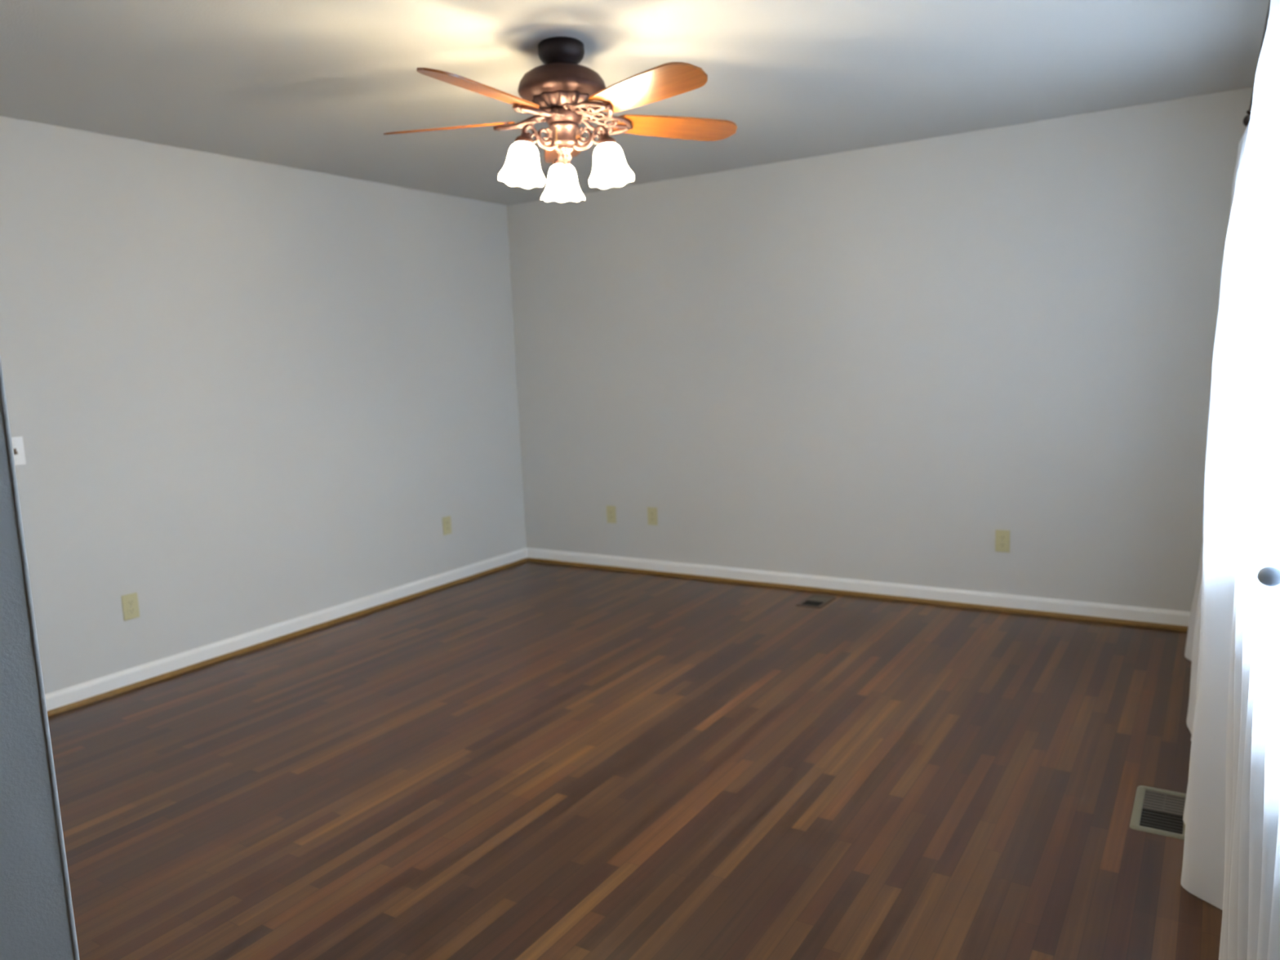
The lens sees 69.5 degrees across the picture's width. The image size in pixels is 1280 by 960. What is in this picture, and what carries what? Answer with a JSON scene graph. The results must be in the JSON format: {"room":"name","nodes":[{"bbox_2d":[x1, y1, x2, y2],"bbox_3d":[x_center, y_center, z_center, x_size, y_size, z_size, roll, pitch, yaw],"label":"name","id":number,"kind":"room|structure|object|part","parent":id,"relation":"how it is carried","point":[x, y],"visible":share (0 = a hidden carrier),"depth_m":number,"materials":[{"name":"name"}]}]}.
{"room":"empty living room","nodes":[
{"label":"empty living room","id":0,"kind":"room"},
{"bbox_2d":[0,397,74,959],"bbox_3d":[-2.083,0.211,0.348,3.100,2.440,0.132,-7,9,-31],"label":"door","id":1,"kind":"structure","parent":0,"point":[34,920],"depth_m":1.12,"materials":[{"name":"paint"}]},
{"bbox_2d":[0,353,79,959],"bbox_3d":[-0.735,0.057,1.093,0.005,2.440,0.005,2,9,32],"label":"trim","id":2,"kind":"structure","parent":1,"relation":"attached to","point":[2,393],"depth_m":1.11,"materials":[{"name":"paint"}]},
{"bbox_2d":[0,115,526,694],"bbox_3d":[-2.808,-0.168,3.414,0.120,2.440,7.401,2,9,32],"label":"wall","id":3,"kind":"structure","parent":0,"point":[243,396],"depth_m":4.55,"materials":[{"name":"paint"}]},
{"bbox_2d":[11,436,26,465],"bbox_3d":[-2.541,-0.112,3.712,0.018,0.115,0.115,2,9,32],"label":"light switch","id":4,"kind":"object","parent":3,"relation":"attached to","point":[17,442],"visible":0.52,"depth_m":3.74,"materials":[{"name":"white plastic"}]},
{"bbox_2d":[120,592,139,621],"bbox_3d":[-2.296,0.571,4.156,0.008,0.115,0.071,2,9,32],"label":"wall outlet","id":5,"kind":"object","parent":3,"relation":"attached to","point":[129,602],"visible":1,"depth_m":4.15,"materials":[{"name":"beige plastic"}]},
{"bbox_2d":[126,599,134,605],"bbox_3d":[-2.295,0.552,4.152,0.003,0.027,0.035,2,9,32],"label":"receptacle","id":6,"kind":"object","parent":5,"relation":"attached to","point":[129,602],"depth_m":4.15,"materials":[{"name":"beige plastic"}]},
{"bbox_2d":[127,607,135,613],"bbox_3d":[-2.293,0.590,4.157,0.003,0.027,0.035,2,9,32],"label":"receptacle","id":7,"kind":"object","parent":5,"relation":"attached to","point":[130,610],"depth_m":4.16,"materials":[{"name":"beige plastic"}]},
{"bbox_2d":[44,547,527,711],"bbox_3d":[-1.981,0.818,4.669,0.013,0.090,4.444,2,9,32],"label":"baseboard","id":8,"kind":"structure","parent":3,"relation":"attached to","point":[60,698],"depth_m":4.70,"materials":[{"name":"white paint"}]},
{"bbox_2d":[47,557,528,716],"bbox_3d":[-1.968,0.852,4.666,0.014,0.022,4.444,2,9,32],"label":"trim","id":9,"kind":"structure","parent":3,"relation":"attached to","point":[116,691],"depth_m":4.69,"materials":[{"name":"brown wood"}]},
{"bbox_2d":[442,515,451,535],"bbox_3d":[-1.222,0.288,5.842,0.008,0.115,0.071,2,9,32],"label":"wall outlet","id":10,"kind":"object","parent":3,"relation":"attached to","point":[446,522],"visible":1,"depth_m":5.83,"materials":[{"name":"beige plastic"}]},
{"bbox_2d":[48,560,1222,959],"bbox_3d":[-0.889,1.171,2.404,4.539,0.100,7.401,2,9,32],"label":"floor","id":11,"kind":"structure","parent":0,"point":[527,760],"depth_m":3.03,"materials":[{"name":"brown wood"}]},
{"bbox_2d":[795,594,836,608],"bbox_3d":[0.984,0.676,5.145,0.150,0.006,0.260,2,9,32],"label":"floor vent","id":12,"kind":"object","parent":11,"relation":"in","point":[814,601],"visible":1,"depth_m":5.14,"materials":[{"name":"metal"}]},
{"bbox_2d":[1129,785,1186,839],"bbox_3d":[1.544,0.977,2.719,0.155,0.006,0.300,2,9,32],"label":"floor vent","id":13,"kind":"object","parent":11,"relation":"in","point":[1159,811],"visible":0.75,"depth_m":2.71,"materials":[{"name":"beige metal"}]},
{"bbox_2d":[0,0,1277,205],"bbox_3d":[-0.991,-1.345,2.069,4.539,0.100,7.401,2,9,32],"label":"ceiling","id":14,"kind":"structure","parent":0,"point":[317,86],"depth_m":3.38,"materials":[{"name":"paint"}]},
{"bbox_2d":[383,36,737,193],"bbox_3d":[-0.284,-1.212,3.068,1.256,0.483,1.213,2,9,32],"label":"ceiling fan","id":15,"kind":"object","parent":14,"relation":"hanging from","point":[562,91],"visible":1,"depth_m":3.03,"materials":[{"name":"brown wood"}]},
{"bbox_3d":[-0.666,-1.224,3.209,0.485,0.007,0.148,0,22,13],"label":"blade","id":16,"kind":"part","parent":15,"relation":"part of","materials":[{"name":"brown wood"}]},
{"bbox_3d":[-0.474,-1.170,2.760,0.148,0.007,0.485,19,17,28],"label":"blade","id":17,"kind":"part","parent":15,"relation":"part of","materials":[{"name":"brown wood"}]},
{"bbox_3d":[-0.384,-1.050,3.031,0.058,0.086,0.058,4,-1,-38],"label":"bulb","id":18,"kind":"part","parent":15,"relation":"part of","materials":[{"name":"white glass"}]},
{"bbox_3d":[-0.337,-1.140,3.064,0.128,0.073,0.015,-4,4,-38],"label":"lamp arm","id":19,"kind":"part","parent":15,"relation":"part of","materials":[{"name":"orange metal"}]},
{"bbox_3d":[-0.277,-1.069,3.293,0.058,0.086,0.058,-2,11,-8],"label":"bulb","id":20,"kind":"part","parent":15,"relation":"part of","materials":[{"name":"white glass"}]},
{"bbox_3d":[-0.296,-1.276,3.527,0.148,0.007,0.485,-16,8,-3],"label":"blade","id":21,"kind":"part","parent":15,"relation":"part of","materials":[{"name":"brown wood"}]},
{"bbox_3d":[-0.249,-1.054,3.115,0.013,0.068,0.013,3,9,32],"label":"pull chain","id":22,"kind":"part","parent":15,"relation":"part of","materials":[{"name":"white metal"}]},
{"bbox_3d":[-0.164,-1.146,3.087,0.128,0.073,0.015,0,4,22],"label":"lamp arm","id":23,"kind":"part","parent":15,"relation":"part of","materials":[{"name":"orange metal"}]},
{"bbox_3d":[-0.103,-1.060,3.069,0.058,0.086,0.058,-8,1,23],"label":"bulb","id":24,"kind":"part","parent":15,"relation":"part of","materials":[{"name":"white glass"}]},
{"bbox_3d":[0.015,-1.187,2.801,0.148,0.007,0.485,11,-2,-41],"label":"blade","id":25,"kind":"part","parent":15,"relation":"part of","materials":[{"name":"brown wood"}]},
{"bbox_3d":[0.125,-1.253,3.275,0.485,0.007,0.148,-5,-6,-23],"label":"blade","id":26,"kind":"part","parent":15,"relation":"part of","materials":[{"name":"brown wood"}]},
{"bbox_2d":[506,87,1253,611],"bbox_3d":[0.999,-0.571,5.280,4.299,2.440,0.120,2,9,32],"label":"wall","id":27,"kind":"structure","parent":0,"point":[878,363],"depth_m":4.94,"materials":[{"name":"paint"}]},
{"bbox_2d":[606,505,616,523],"bbox_3d":[-0.190,0.228,6.088,0.071,0.115,0.008,2,9,32],"label":"wall outlet","id":28,"kind":"object","parent":27,"relation":"attached to","point":[611,510],"visible":1,"depth_m":6.08,"materials":[{"name":"beige plastic"}]},
{"bbox_2d":[647,506,657,524],"bbox_3d":[0.079,0.233,5.917,0.071,0.115,0.008,2,9,32],"label":"wall outlet","id":29,"kind":"object","parent":27,"relation":"attached to","point":[651,512],"visible":1,"depth_m":5.91,"materials":[{"name":"beige plastic"}]},
{"bbox_2d":[527,557,1188,631],"bbox_3d":[1.011,0.637,5.369,4.259,0.022,0.014,2,9,32],"label":"trim","id":30,"kind":"structure","parent":27,"relation":"attached to","point":[1173,627],"depth_m":5.13,"materials":[{"name":"brown wood"}]},
{"bbox_2d":[526,547,1191,626],"bbox_3d":[1.011,0.601,5.379,4.273,0.090,0.013,2,9,32],"label":"baseboard","id":31,"kind":"structure","parent":27,"relation":"attached to","point":[1028,602],"depth_m":5.13,"materials":[{"name":"white paint"}]},
{"bbox_2d":[995,529,1009,552],"bbox_3d":[1.881,0.317,4.782,0.071,0.115,0.008,2,9,32],"label":"wall outlet","id":32,"kind":"object","parent":27,"relation":"attached to","point":[1002,537],"visible":1,"depth_m":4.78,"materials":[{"name":"beige plastic"}]},
{"bbox_2d":[999,534,1005,540],"bbox_3d":[1.879,0.298,4.777,0.035,0.027,0.003,2,9,32],"label":"receptacle","id":33,"kind":"object","parent":32,"relation":"attached to","point":[1002,537],"depth_m":4.78,"materials":[{"name":"beige plastic"}]},
{"bbox_2d":[999,542,1005,547],"bbox_3d":[1.881,0.337,4.783,0.035,0.027,0.003,2,9,32],"label":"receptacle","id":34,"kind":"object","parent":32,"relation":"attached to","point":[1002,544],"depth_m":4.78,"materials":[{"name":"beige plastic"}]},
{"bbox_3d":[0.960,-0.014,1.109,0.120,2.440,7.281,2,9,32],"label":"wall","id":35,"kind":"structure","parent":0,"visible":0},
{"bbox_2d":[1243,0,1270,126],"bbox_3d":[1.388,-1.159,1.952,0.138,0.080,4.086,2,9,32],"label":"curtain rod","id":36,"kind":"object","parent":35,"relation":"attached to","point":[1246,119],"visible":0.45,"depth_m":3.18,"materials":[{"name":"metal"}]},
{"bbox_2d":[1180,0,1279,910],"bbox_3d":[1.894,-0.215,2.959,0.186,2.250,2.151,2,9,31],"label":"curtain","id":37,"kind":"object","parent":36,"relation":"hanging from","point":[1208,642],"visible":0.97,"depth_m":2.16,"materials":[{"name":"white fabric"}]},
{"bbox_2d":[1218,35,1279,959],"bbox_3d":[0.702,0.101,0.952,0.100,2.250,2.223,2,9,32],"label":"curtain","id":38,"kind":"object","parent":36,"relation":"hanging from","point":[1251,913],"visible":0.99,"depth_m":1.40,"materials":[{"name":"white fabric"}]},
{"bbox_2d":[1257,566,1279,586],"bbox_3d":[0.605,0.093,0.885,0.021,0.019,0.021,2,9,32],"label":"knob","id":39,"kind":"object","parent":38,"relation":"attached to","point":[1269,576],"visible":1,"depth_m":0.88,"materials":[{"name":"silver metal"}]}
]}

